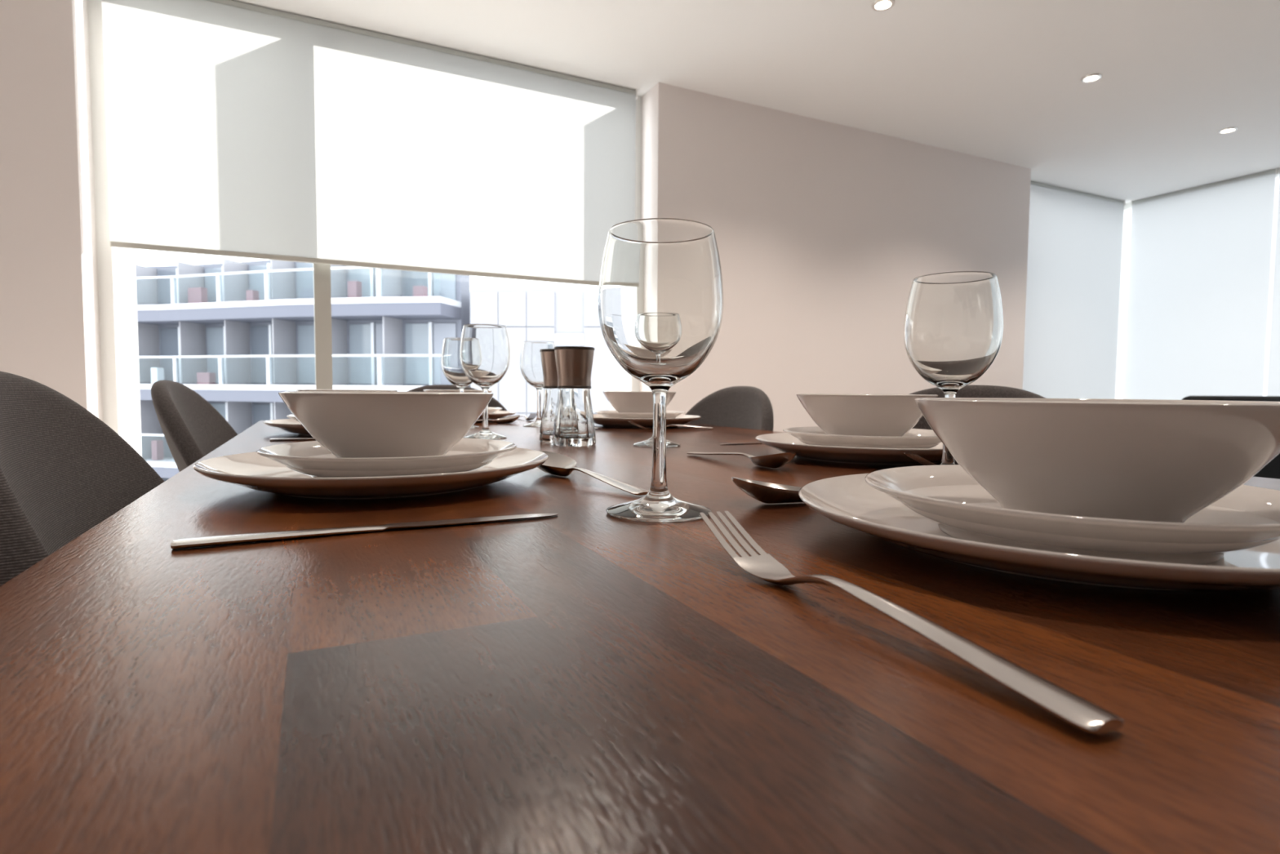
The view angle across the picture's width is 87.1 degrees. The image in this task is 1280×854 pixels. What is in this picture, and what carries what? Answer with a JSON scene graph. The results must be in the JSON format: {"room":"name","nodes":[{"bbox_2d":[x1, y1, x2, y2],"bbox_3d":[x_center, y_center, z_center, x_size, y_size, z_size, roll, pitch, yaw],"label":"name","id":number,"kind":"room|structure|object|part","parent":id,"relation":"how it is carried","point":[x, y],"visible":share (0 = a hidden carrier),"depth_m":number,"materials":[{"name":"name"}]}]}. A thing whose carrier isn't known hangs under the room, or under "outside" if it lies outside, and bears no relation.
{"room":"dining room","nodes":[
{"label":"dining room","id":0,"kind":"room"},
{"bbox_2d":[0,0,102,421],"bbox_3d":[-2.495,-0.522,2.424,0.850,2.400,0.310,-1,4,-26],"label":"wall","id":1,"kind":"structure","parent":0,"point":[50,329],"depth_m":2.41,"materials":[{"name":"white paint"}]},
{"bbox_2d":[116,247,142,456],"bbox_3d":[-2.681,-0.545,2.806,0.850,3.000,0.540,-1,4,-26],"label":"window frame","id":2,"kind":"structure","parent":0,"point":[126,260],"depth_m":3.09,"materials":[{"name":"white"}]},
{"bbox_2d":[232,0,1279,203],"bbox_3d":[2.242,-1.734,0.512,7.940,0.300,7.740,-1,4,-26],"label":"ceiling","id":3,"kind":"structure","parent":0,"point":[996,80],"depth_m":3.20,"materials":[{"name":"white paint"}]},
{"bbox_2d":[871,0,894,11],"bbox_3d":[0.986,-1.712,2.730,0.090,0.008,0.090,-1,4,-26],"label":"recessed light","id":4,"kind":"object","parent":3,"relation":"in","point":[881,5],"visible":1,"depth_m":2.73,"materials":[{"name":"white metal"}]},
{"bbox_2d":[1022,181,1125,399],"bbox_3d":[3.302,-0.660,5.265,1.421,2.352,0.046,-1,4,-26],"label":"roller blind","id":5,"kind":"object","parent":3,"relation":"hanging from","point":[1075,246],"visible":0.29,"depth_m":5.26,"materials":[{"name":"fabric"}]},
{"bbox_2d":[1080,73,1102,82],"bbox_3d":[2.250,-1.737,3.356,0.090,0.008,0.090,-1,4,-26],"label":"recessed light","id":6,"kind":"object","parent":3,"relation":"in","point":[1095,77],"visible":1,"depth_m":3.35,"materials":[{"name":"white"}]},
{"bbox_2d":[1217,127,1237,133],"bbox_3d":[3.500,-1.764,4.008,0.090,0.008,0.090,-1,4,-26],"label":"recessed light","id":7,"kind":"object","parent":3,"relation":"in","point":[1228,130],"visible":1,"depth_m":4.00,"materials":[{"name":"white"}]},
{"bbox_2d":[608,82,1031,431],"bbox_3d":[1.277,-0.605,4.430,2.950,2.400,0.620,-1,4,-26],"label":"wall pier","id":8,"kind":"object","parent":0,"point":[824,230],"visible":0.43,"depth_m":3.96,"materials":[{"name":"white paint"}]},
{"bbox_2d":[87,0,641,438],"bbox_3d":[-1.153,-0.563,3.346,2.370,2.400,0.405,-1,4,-26],"label":"window","id":9,"kind":"structure","parent":8,"relation":"attached to","point":[106,255],"depth_m":2.67,"materials":[{"name":"white paint"}]},
{"bbox_2d":[101,0,637,285],"bbox_3d":[-1.040,-1.231,3.074,2.256,1.034,0.046,-1,4,-26],"label":"roller blind","id":10,"kind":"object","parent":9,"relation":"attached to","point":[234,128],"visible":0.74,"depth_m":2.94,"materials":[{"name":"fabric"}]},
{"bbox_3d":[2.108,0.864,0.777,7.840,0.120,8.060,-1,4,-26],"label":"floor","id":11,"kind":"structure","parent":0,"visible":0},
{"bbox_2d":[0,371,164,586],"bbox_3d":[-0.259,0.376,0.585,0.466,0.841,0.458,-1,4,-28],"label":"dining chair","id":12,"kind":"object","parent":11,"relation":"on","point":[64,471],"visible":0.1,"depth_m":0.51,"materials":[{"name":"fabric"}]},
{"bbox_2d":[151,380,238,471],"bbox_3d":[-0.615,0.336,1.265,0.466,0.841,0.458,-1,3,-23],"label":"dining chair","id":13,"kind":"object","parent":11,"relation":"on","point":[192,428],"visible":0.13,"depth_m":1.16,"materials":[{"name":"grey fabric"}]},
{"bbox_2d":[406,384,511,417],"bbox_3d":[-0.471,0.309,1.771,0.458,0.841,0.466,-1,4,-26],"label":"dining chair","id":14,"kind":"object","parent":11,"relation":"on","point":[493,402],"visible":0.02,"depth_m":1.94,"materials":[{"name":"grey fabric"}]},
{"bbox_2d":[0,417,1279,853],"bbox_3d":[-0.094,0.399,1.024,0.944,0.750,1.826,-1,4,-26],"label":"dining table","id":15,"kind":"object","parent":11,"relation":"on","point":[584,678],"visible":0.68,"depth_m":0.18,"materials":[{"name":"brown wood"}]},
{"bbox_2d":[262,418,311,435],"bbox_3d":[-0.513,0.000,1.193,0.270,0.023,0.270,-2,4,-41],"label":"dinner plate","id":16,"kind":"object","parent":15,"relation":"on","point":[290,425],"visible":0.27,"depth_m":1.09,"materials":[{"name":"white ceramic"}]},
{"bbox_2d":[286,414,299,422],"bbox_3d":[-0.515,-0.009,1.197,0.200,0.026,0.200,3,4,38],"label":"plate","id":17,"kind":"object","parent":16,"relation":"on","point":[291,416],"visible":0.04,"depth_m":1.13,"materials":[{"name":"white ceramic"}]},
{"bbox_2d":[296,389,397,391],"bbox_3d":[-0.520,-0.034,1.202,0.168,0.066,0.168,-1,4,-26],"label":"bowl","id":18,"kind":"object","parent":17,"relation":"on","point":[358,390],"visible":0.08,"depth_m":1.13,"materials":[{"name":"white ceramic"}]},
{"bbox_2d":[269,437,315,440],"bbox_3d":[-0.460,0.017,1.047,0.203,0.004,0.018,-1,4,-26],"label":"table knife","id":19,"kind":"object","parent":15,"relation":"on","point":[286,438],"visible":0.3,"depth_m":1.01,"materials":[{"name":"silver metal"}]},
{"bbox_2d":[170,513,558,548],"bbox_3d":[-0.142,0.056,0.381,0.203,0.004,0.018,-1,4,-28],"label":"table knife","id":20,"kind":"object","parent":15,"relation":"on","point":[191,542],"visible":1,"depth_m":0.36,"materials":[{"name":"silver metal"}]},
{"bbox_2d":[192,447,548,499],"bbox_3d":[-0.213,0.036,0.566,0.270,0.023,0.270,-2,4,-41],"label":"dinner plate","id":21,"kind":"object","parent":15,"relation":"on","point":[251,470],"visible":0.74,"depth_m":0.47,"materials":[{"name":"white ceramic"}]},
{"bbox_2d":[256,437,516,477],"bbox_3d":[-0.204,0.029,0.561,0.200,0.026,0.200,2,3,20],"label":"plate","id":22,"kind":"object","parent":21,"relation":"on","point":[311,458],"visible":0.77,"depth_m":0.49,"materials":[{"name":"white ceramic"}]},
{"bbox_2d":[278,391,493,457],"bbox_3d":[-0.205,0.004,0.557,0.168,0.066,0.168,-1,4,-26],"label":"bowl","id":23,"kind":"object","parent":22,"relation":"on","point":[347,424],"visible":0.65,"depth_m":0.50,"materials":[{"name":"white ceramic"}]},
{"bbox_2d":[440,337,479,427],"bbox_3d":[-0.365,-0.089,1.376,0.080,0.181,0.080,-2,4,-35],"label":"wine glass","id":24,"kind":"object","parent":15,"relation":"on","point":[451,368],"visible":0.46,"depth_m":1.34,"materials":[{"name":"clear glass"}]},
{"bbox_2d":[459,324,510,439],"bbox_3d":[-0.250,-0.072,1.088,0.080,0.181,0.080,0,3,-9],"label":"wine glass","id":25,"kind":"object","parent":15,"relation":"on","point":[484,348],"visible":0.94,"depth_m":1.06,"materials":[{"name":"clear glass"}]},
{"bbox_2d":[475,410,516,422],"bbox_3d":[-0.443,-0.026,1.665,0.270,0.023,0.270,-2,4,-41],"label":"dinner plate","id":26,"kind":"object","parent":15,"relation":"on","point":[500,414],"visible":0.15,"depth_m":1.61,"materials":[{"name":"white ceramic"}]},
{"bbox_2d":[488,407,502,413],"bbox_3d":[-0.443,-0.034,1.665,0.200,0.026,0.200,3,4,38],"label":"plate","id":27,"kind":"object","parent":26,"relation":"on","point":[491,410],"visible":0.06,"depth_m":1.64,"materials":[{"name":"white ceramic"}]},
{"bbox_2d":[422,389,493,392],"bbox_3d":[-0.446,-0.058,1.651,0.168,0.066,0.168,-1,4,-26],"label":"bowl","id":28,"kind":"object","parent":27,"relation":"on","point":[424,390],"visible":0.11,"depth_m":1.58,"materials":[{"name":"white ceramic"}]},
{"bbox_2d":[476,414,519,423],"bbox_3d":[-0.355,-0.016,1.516,0.187,0.019,0.041,-2,4,-37],"label":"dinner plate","id":29,"kind":"object","parent":15,"relation":"on","point":[508,420],"visible":0.76,"depth_m":1.54,"materials":[{"name":"white ceramic"}]},
{"bbox_2d":[520,413,537,420],"bbox_3d":[-0.299,-0.028,1.741,0.020,0.020,0.191,-1,3,-24],"label":"fork","id":30,"kind":"object","parent":15,"relation":"on","point":[529,418],"visible":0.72,"depth_m":1.68,"materials":[{"name":"silver metal"}]},
{"bbox_2d":[520,341,555,426],"bbox_3d":[-0.217,-0.092,1.450,0.080,0.181,0.080,0,3,-9],"label":"wine glass","id":31,"kind":"object","parent":15,"relation":"on","point":[531,365],"visible":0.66,"depth_m":1.42,"materials":[{"name":"clear glass"}]},
{"bbox_2d":[539,348,558,442],"bbox_3d":[-0.124,-0.048,1.031,0.059,0.140,0.059,3,4,41],"label":"grinder","id":32,"kind":"object","parent":15,"relation":"on","point":[550,388],"visible":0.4,"depth_m":1.01,"materials":[{"name":"clear glass"}]},
{"bbox_2d":[539,388,558,442],"bbox_3d":[-0.124,-0.018,1.032,0.059,0.081,0.059,3,4,41],"label":"glass jar","id":33,"kind":"object","parent":32,"relation":"on","point":[550,395],"depth_m":1.01,"materials":[{"name":"clear glass"}]},
{"bbox_2d":[552,346,595,446],"bbox_3d":[-0.095,-0.044,0.971,0.059,0.140,0.059,-1,4,-26],"label":"grinder","id":34,"kind":"object","parent":15,"relation":"on","point":[574,423],"visible":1,"depth_m":0.95,"materials":[{"name":"clear glass"}]},
{"bbox_2d":[552,388,595,446],"bbox_3d":[-0.095,-0.015,0.972,0.059,0.081,0.059,-1,4,-26],"label":"glass jar","id":35,"kind":"object","parent":34,"relation":"on","point":[574,423],"depth_m":0.95,"materials":[{"name":"clear glass"}]},
{"bbox_2d":[537,450,648,495],"bbox_3d":[-0.047,0.038,0.582,0.041,0.019,0.187,-2,4,-33],"label":"spoon","id":36,"kind":"object","parent":15,"relation":"on","point":[557,464],"visible":0.84,"depth_m":0.61,"materials":[{"name":"silver metal"}]},
{"bbox_2d":[592,413,701,427],"bbox_3d":[0.000,-0.013,1.498,0.270,0.023,0.270,0,3,-11],"label":"dinner plate","id":37,"kind":"object","parent":15,"relation":"on","point":[598,419],"visible":0.68,"depth_m":1.40,"materials":[{"name":"white ceramic"}]},
{"bbox_2d":[595,409,684,418],"bbox_3d":[0.000,-0.021,1.497,0.200,0.026,0.200,2,3,20],"label":"plate","id":38,"kind":"object","parent":37,"relation":"on","point":[606,414],"visible":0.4,"depth_m":1.42,"materials":[{"name":"white ceramic"}]},
{"bbox_2d":[602,391,676,413],"bbox_3d":[-0.001,-0.047,1.504,0.168,0.066,0.168,-1,4,-26],"label":"bowl","id":39,"kind":"object","parent":38,"relation":"on","point":[623,402],"visible":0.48,"depth_m":1.45,"materials":[{"name":"white ceramic"}]},
{"bbox_2d":[633,435,680,447],"bbox_3d":[0.025,-0.064,0.966,0.080,0.181,0.080,-2,4,-35],"label":"wine glass","id":40,"kind":"object","parent":15,"relation":"on","point":[649,442],"visible":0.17,"depth_m":0.95,"materials":[{"name":"clear glass"}]},
{"bbox_2d":[598,217,723,521],"bbox_3d":[0.013,-0.035,0.434,0.080,0.181,0.080,-1,3,-17],"label":"wine glass","id":41,"kind":"object","parent":15,"relation":"on","point":[660,289],"visible":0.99,"depth_m":0.40,"materials":[{"name":"clear glass"}]},
{"bbox_2d":[628,421,713,431],"bbox_3d":[0.064,-0.003,1.334,0.191,0.020,0.020,-1,4,-29],"label":"fork","id":42,"kind":"object","parent":15,"relation":"on","point":[631,422],"visible":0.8,"depth_m":1.33,"materials":[{"name":"silver metal"}]},
{"bbox_2d":[720,441,760,444],"bbox_3d":[0.209,0.023,1.033,0.203,0.004,0.018,-1,4,-26],"label":"table knife","id":43,"kind":"object","parent":15,"relation":"on","point":[755,442],"visible":0.38,"depth_m":1.01,"materials":[{"name":"silver metal"}]},
{"bbox_2d":[686,452,797,468],"bbox_3d":[0.107,0.030,0.752,0.041,0.019,0.187,-1,4,-28],"label":"spoon","id":44,"kind":"object","parent":15,"relation":"on","point":[774,460],"visible":1,"depth_m":0.68,"materials":[{"name":"silver metal"}]},
{"bbox_2d":[731,476,803,503],"bbox_3d":[0.155,0.044,0.492,0.187,0.019,0.041,0,3,-13],"label":"spoon","id":45,"kind":"object","parent":15,"relation":"on","point":[762,491],"visible":0.56,"depth_m":0.47,"materials":[{"name":"silver metal"}]},
{"bbox_2d":[755,432,955,465],"bbox_3d":[0.277,0.026,0.819,0.270,0.023,0.270,0,3,-11],"label":"dinner plate","id":46,"kind":"object","parent":15,"relation":"on","point":[783,442],"visible":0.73,"depth_m":0.72,"materials":[{"name":"white ceramic"}]},
{"bbox_2d":[782,426,942,448],"bbox_3d":[0.276,0.018,0.821,0.200,0.026,0.200,1,3,18],"label":"plate","id":47,"kind":"object","parent":46,"relation":"on","point":[914,437],"visible":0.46,"depth_m":0.75,"materials":[{"name":"white ceramic"}]},
{"bbox_2d":[795,393,937,436],"bbox_3d":[0.277,-0.007,0.831,0.168,0.066,0.168,-1,4,-26],"label":"bowl","id":48,"kind":"object","parent":47,"relation":"on","point":[836,414],"visible":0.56,"depth_m":0.77,"materials":[{"name":"white ceramic"}]},
{"bbox_2d":[699,511,1124,734],"bbox_3d":[0.072,0.057,0.243,0.020,0.020,0.191,-1,3,-22],"label":"fork","id":49,"kind":"object","parent":15,"relation":"on","point":[1078,712],"visible":1,"depth_m":0.20,"materials":[{"name":"silver metal"}]},
{"bbox_2d":[904,453,937,465],"bbox_3d":[0.349,0.034,0.692,0.191,0.020,0.020,-1,3,-24],"label":"fork","id":50,"kind":"object","parent":15,"relation":"on","point":[917,458],"visible":0.16,"depth_m":0.66,"materials":[{"name":"silver metal"}]},
{"bbox_2d":[903,271,1003,465],"bbox_3d":[0.277,-0.042,0.600,0.080,0.181,0.080,-2,4,-35],"label":"wine glass","id":51,"kind":"object","parent":15,"relation":"on","point":[953,325],"visible":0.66,"depth_m":0.57,"materials":[{"name":"clear glass"}]},
{"bbox_2d":[798,473,1279,591],"bbox_3d":[0.223,0.051,0.356,0.270,0.023,0.270,-2,4,-41],"label":"dinner plate","id":52,"kind":"object","parent":15,"relation":"on","point":[848,500],"visible":0.46,"depth_m":0.27,"materials":[{"name":"white ceramic"}]},
{"bbox_2d":[864,464,1279,564],"bbox_3d":[0.221,0.044,0.348,0.200,0.026,0.200,2,3,20],"label":"plate","id":53,"kind":"object","parent":52,"relation":"on","point":[1248,517],"visible":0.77,"depth_m":0.29,"materials":[{"name":"white ceramic"}]},
{"bbox_2d":[914,397,1279,522],"bbox_3d":[0.227,0.019,0.340,0.165,0.066,0.165,-1,4,-26],"label":"bowl","id":54,"kind":"object","parent":53,"relation":"on","point":[1139,460],"visible":0.77,"depth_m":0.28,"materials":[{"name":"white ceramic"}]},
{"bbox_2d":[684,386,773,431],"bbox_3d":[0.036,0.329,1.479,0.466,0.841,0.458,-1,4,-26],"label":"dining chair","id":55,"kind":"object","parent":11,"relation":"on","point":[735,406],"visible":0.12,"depth_m":1.54,"materials":[{"name":"grey fabric"}]},
{"bbox_2d":[909,385,1045,430],"bbox_3d":[0.325,0.364,0.883,0.466,0.841,0.458,-2,4,-40],"label":"dining chair","id":56,"kind":"object","parent":11,"relation":"on","point":[968,391],"visible":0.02,"depth_m":0.98,"materials":[{"name":"grey fabric"}]},
{"bbox_2d":[1181,395,1279,479],"bbox_3d":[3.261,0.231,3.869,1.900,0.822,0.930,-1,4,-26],"label":"dining chair","id":57,"kind":"object","parent":11,"relation":"on","point":[1272,469],"visible":0.06,"depth_m":3.20,"materials":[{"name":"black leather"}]},
{"label":"outside","id":58,"kind":"structure","parent":0,"visible":0},
{"bbox_3d":[-27.299,6.689,56.433,120.000,0.300,115.500,-1,4,-26],"label":"ground","id":59,"kind":"structure","parent":58,"visible":0},
{"bbox_2d":[135,257,471,481],"bbox_3d":[-18.756,0.875,26.732,24.993,14.700,3.025,1,3,11],"label":"apartment building","id":60,"kind":"structure","parent":59,"relation":"on","point":[237,335],"depth_m":25.00,"materials":[{"name":"grey concrete"}]},
{"bbox_3d":[-18.863,0.304,26.081,2.265,0.070,0.080,1,3,12],"label":"handrail","id":61,"kind":"part","parent":60,"relation":"part of","materials":[{"name":"grey"}]},
{"bbox_3d":[-18.819,-5.707,25.750,2.265,0.070,0.080,1,3,12],"label":"handrail","id":62,"kind":"part","parent":60,"relation":"part of","materials":[{"name":"grey"}]},
{"bbox_3d":[-18.841,-2.691,25.916,2.265,0.070,0.080,1,3,12],"label":"handrail","id":63,"kind":"part","parent":60,"relation":"part of","materials":[{"name":"grey"}]},
{"bbox_2d":[151,367,164,383],"bbox_3d":[-19.020,-2.013,26.543,0.297,0.644,0.302,1,3,12],"label":"planter","id":64,"kind":"object","parent":60,"relation":"on","point":[157,373],"depth_m":26.41,"materials":[{"name":"grey"}]},
{"bbox_2d":[151,440,164,460],"bbox_3d":[-19.148,0.919,26.728,0.239,0.766,0.301,1,3,12],"label":"planter","id":65,"kind":"object","parent":60,"relation":"on","point":[157,454],"depth_m":26.61,"materials":[{"name":"pink"}]},
{"bbox_3d":[-17.704,-5.186,25.538,0.113,1.070,0.131,1,3,12],"label":"post","id":66,"kind":"part","parent":60,"relation":"part of","materials":[{"name":"grey"}]},
{"bbox_3d":[-17.727,-2.171,25.704,0.113,1.070,0.131,1,3,12],"label":"post","id":67,"kind":"part","parent":60,"relation":"part of","materials":[{"name":"grey"}]},
{"bbox_3d":[-16.631,-5.659,25.169,2.277,0.070,0.080,1,3,18],"label":"handrail","id":68,"kind":"part","parent":60,"relation":"part of","materials":[{"name":"grey metal"}]},
{"bbox_3d":[-16.653,-2.643,25.335,2.277,0.070,0.080,1,3,18],"label":"handrail","id":69,"kind":"part","parent":60,"relation":"part of","materials":[{"name":"grey"}]},
{"bbox_2d":[187,287,208,303],"bbox_3d":[-17.003,-5.000,25.889,0.692,0.670,0.299,1,3,18],"label":"planter","id":70,"kind":"object","parent":60,"relation":"on","point":[195,295],"depth_m":25.75,"materials":[{"name":"pink"}]},
{"bbox_2d":[196,372,215,384],"bbox_3d":[-16.724,-1.870,25.964,0.646,0.455,0.299,1,3,18],"label":"planter","id":71,"kind":"object","parent":60,"relation":"on","point":[202,378],"depth_m":25.83,"materials":[{"name":"pink"}]},
{"bbox_3d":[-15.543,-5.132,24.848,0.113,1.070,0.131,1,3,12],"label":"post","id":72,"kind":"part","parent":60,"relation":"part of","materials":[{"name":"grey"}]},
{"bbox_3d":[-15.565,-2.117,25.014,0.113,1.070,0.131,1,3,12],"label":"post","id":73,"kind":"part","parent":60,"relation":"part of","materials":[{"name":"grey"}]},
{"bbox_3d":[-14.470,-5.605,24.479,2.277,0.070,0.080,1,3,18],"label":"handrail","id":74,"kind":"part","parent":60,"relation":"part of","materials":[{"name":"grey"}]},
{"bbox_3d":[-14.492,-2.589,24.645,2.277,0.070,0.080,1,3,18],"label":"handrail","id":75,"kind":"part","parent":60,"relation":"part of","materials":[{"name":"grey"}]},
{"bbox_2d":[245,289,258,301],"bbox_3d":[-14.427,-4.836,25.071,0.339,0.471,0.299,1,3,18],"label":"planter","id":76,"kind":"object","parent":60,"relation":"on","point":[251,295],"depth_m":24.95,"materials":[{"name":"pink"}]},
{"bbox_3d":[-13.382,-5.078,24.158,0.113,1.070,0.125,1,3,12],"label":"post","id":77,"kind":"part","parent":60,"relation":"part of","materials":[{"name":"grey"}]},
{"bbox_3d":[-13.404,-2.063,24.324,0.113,1.070,0.125,1,3,12],"label":"post","id":78,"kind":"part","parent":60,"relation":"part of","materials":[{"name":"grey"}]},
{"bbox_3d":[-12.293,-5.554,23.848,2.270,0.070,0.080,1,3,15],"label":"handrail","id":79,"kind":"part","parent":60,"relation":"part of","materials":[{"name":"grey"}]},
{"bbox_3d":[-12.315,-2.539,24.014,2.270,0.070,0.080,1,3,15],"label":"handrail","id":80,"kind":"part","parent":60,"relation":"part of","materials":[{"name":"grey"}]},
{"bbox_2d":[300,288,313,298],"bbox_3d":[-11.909,-4.763,24.348,0.607,0.442,0.300,1,3,15],"label":"planter","id":81,"kind":"object","parent":60,"relation":"on","point":[306,293],"depth_m":24.20,"materials":[{"name":"blue glass"}]},
{"bbox_3d":[-10.086,-5.509,23.331,2.270,0.070,0.080,1,3,12],"label":"handrail","id":82,"kind":"part","parent":60,"relation":"part of","materials":[{"name":"grey"}]},
{"bbox_2d":[347,280,361,297],"bbox_3d":[-10.138,-4.837,23.930,0.352,0.661,0.300,1,3,12],"label":"planter","id":83,"kind":"object","parent":60,"relation":"on","point":[354,287],"depth_m":23.79,"materials":[{"name":"pink"}]},
{"bbox_3d":[-10.108,-2.494,23.497,2.270,0.070,0.080,1,3,12],"label":"handrail","id":84,"kind":"part","parent":60,"relation":"part of","materials":[{"name":"grey metal"}]},
{"bbox_3d":[-9.265,-5.340,24.550,0.818,1.510,0.080,1,3,12],"label":"door panel","id":85,"kind":"part","parent":60,"relation":"part of","materials":[{"name":"grey"}]},
{"bbox_3d":[-8.968,-4.989,23.125,0.113,1.070,0.130,1,3,12],"label":"post","id":86,"kind":"part","parent":60,"relation":"part of","materials":[{"name":"grey metal"}]},
{"bbox_3d":[-9.285,-2.669,24.697,0.818,2.200,0.080,1,3,12],"label":"door panel","id":87,"kind":"part","parent":60,"relation":"part of","materials":[{"name":"grey"}]},
{"bbox_3d":[-8.990,-1.974,23.291,0.113,1.070,0.130,1,3,12],"label":"post","id":88,"kind":"part","parent":60,"relation":"part of","materials":[{"name":"grey"}]},
{"bbox_3d":[-7.872,-2.457,23.121,2.276,0.070,0.080,1,3,7],"label":"handrail","id":89,"kind":"part","parent":60,"relation":"part of","materials":[{"name":"grey"}]},
{"bbox_2d":[413,285,427,296],"bbox_3d":[-7.670,-4.686,23.518,0.399,0.441,0.299,1,3,7],"label":"planter","id":90,"kind":"object","parent":60,"relation":"on","point":[418,291],"depth_m":23.38,"materials":[{"name":"pink"}]},
{"bbox_3d":[-7.022,-5.305,24.216,0.824,1.510,0.080,1,3,7],"label":"door panel","id":91,"kind":"part","parent":60,"relation":"part of","materials":[{"name":"grey"}]},
{"bbox_3d":[-7.042,-2.634,24.363,0.824,2.200,0.080,1,3,7],"label":"door panel","id":92,"kind":"part","parent":60,"relation":"part of","materials":[{"name":"grey"}]},
{"bbox_2d":[470,288,608,417],"bbox_3d":[-0.826,1.750,25.962,10.000,13.300,5.030,1,3,4],"label":"building","id":93,"kind":"structure","parent":59,"relation":"on","point":[562,317],"depth_m":23.37,"materials":[{"name":"grey"}]},
{"bbox_3d":[-5.436,-4.113,23.485,0.976,1.188,0.058,1,3,4],"label":"cladding panel","id":94,"kind":"part","parent":93,"relation":"part of","materials":[{"name":"grey"}]},
{"bbox_3d":[-5.451,-2.001,23.601,0.976,2.958,0.058,1,3,4],"label":"cladding panel","id":95,"kind":"part","parent":93,"relation":"part of","materials":[{"name":"grey"}]},
{"bbox_3d":[-4.438,-4.102,23.419,0.976,1.188,0.058,1,3,4],"label":"cladding panel","id":96,"kind":"part","parent":93,"relation":"part of","materials":[{"name":"grey"}]},
{"bbox_3d":[-4.454,-1.990,23.535,0.976,2.958,0.058,1,3,4],"label":"cladding panel","id":97,"kind":"part","parent":93,"relation":"part of","materials":[{"name":"grey"}]},
{"bbox_3d":[-4.475,1.006,23.700,0.976,2.958,0.058,1,3,4],"label":"cladding panel","id":98,"kind":"part","parent":93,"relation":"part of","materials":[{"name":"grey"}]},
{"bbox_3d":[-3.440,-4.091,23.353,0.976,1.188,0.058,1,3,4],"label":"cladding panel","id":99,"kind":"part","parent":93,"relation":"part of","materials":[{"name":"grey"}]},
{"bbox_3d":[-3.456,-1.979,23.469,0.976,2.958,0.058,1,3,4],"label":"cladding panel","id":100,"kind":"part","parent":93,"relation":"part of","materials":[{"name":"grey"}]},
{"bbox_3d":[-1.445,-4.069,23.221,0.976,1.188,0.058,1,3,4],"label":"cladding panel","id":101,"kind":"part","parent":93,"relation":"part of","materials":[{"name":"grey"}]},
{"bbox_3d":[-1.460,-1.957,23.337,0.976,2.958,0.058,1,3,4],"label":"cladding panel","id":102,"kind":"part","parent":93,"relation":"part of","materials":[{"name":"grey"}]},
{"bbox_2d":[1119,178,1279,399],"bbox_3d":[9.303,0.190,12.898,2.000,18.000,12.000,-1,4,-26],"label":"wall","id":103,"kind":"structure","parent":59,"relation":"on","point":[1277,182],"depth_m":10.21,"materials":[{"name":"grey paint"}]},
{"bbox_3d":[6.641,-0.349,0.486,0.100,2.400,3.700,-1,4,-26],"label":"wall","id":104,"kind":"structure","parent":0,"visible":0},
{"bbox_2d":[1115,174,1279,399],"bbox_3d":[4.906,-0.549,3.904,0.085,2.400,3.975,-1,4,-26],"label":"window","id":105,"kind":"structure","parent":104,"relation":"in","point":[1127,207],"depth_m":5.65,"materials":[{"name":"white paint"}]},
{"bbox_2d":[1123,168,1279,399],"bbox_3d":[4.226,-0.648,5.160,0.046,2.352,0.931,-1,4,-26],"label":"roller blind","id":106,"kind":"object","parent":105,"relation":"attached to","point":[1200,261],"visible":0.56,"depth_m":5.09,"materials":[{"name":"fabric"}]},
{"bbox_2d":[1266,167,1279,395],"bbox_3d":[4.881,-0.569,3.815,0.046,2.352,2.056,-1,4,-26],"label":"roller blind","id":107,"kind":"object","parent":105,"relation":"attached to","point":[1273,371],"visible":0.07,"depth_m":4.69,"materials":[{"name":"fabric"}]}
]}

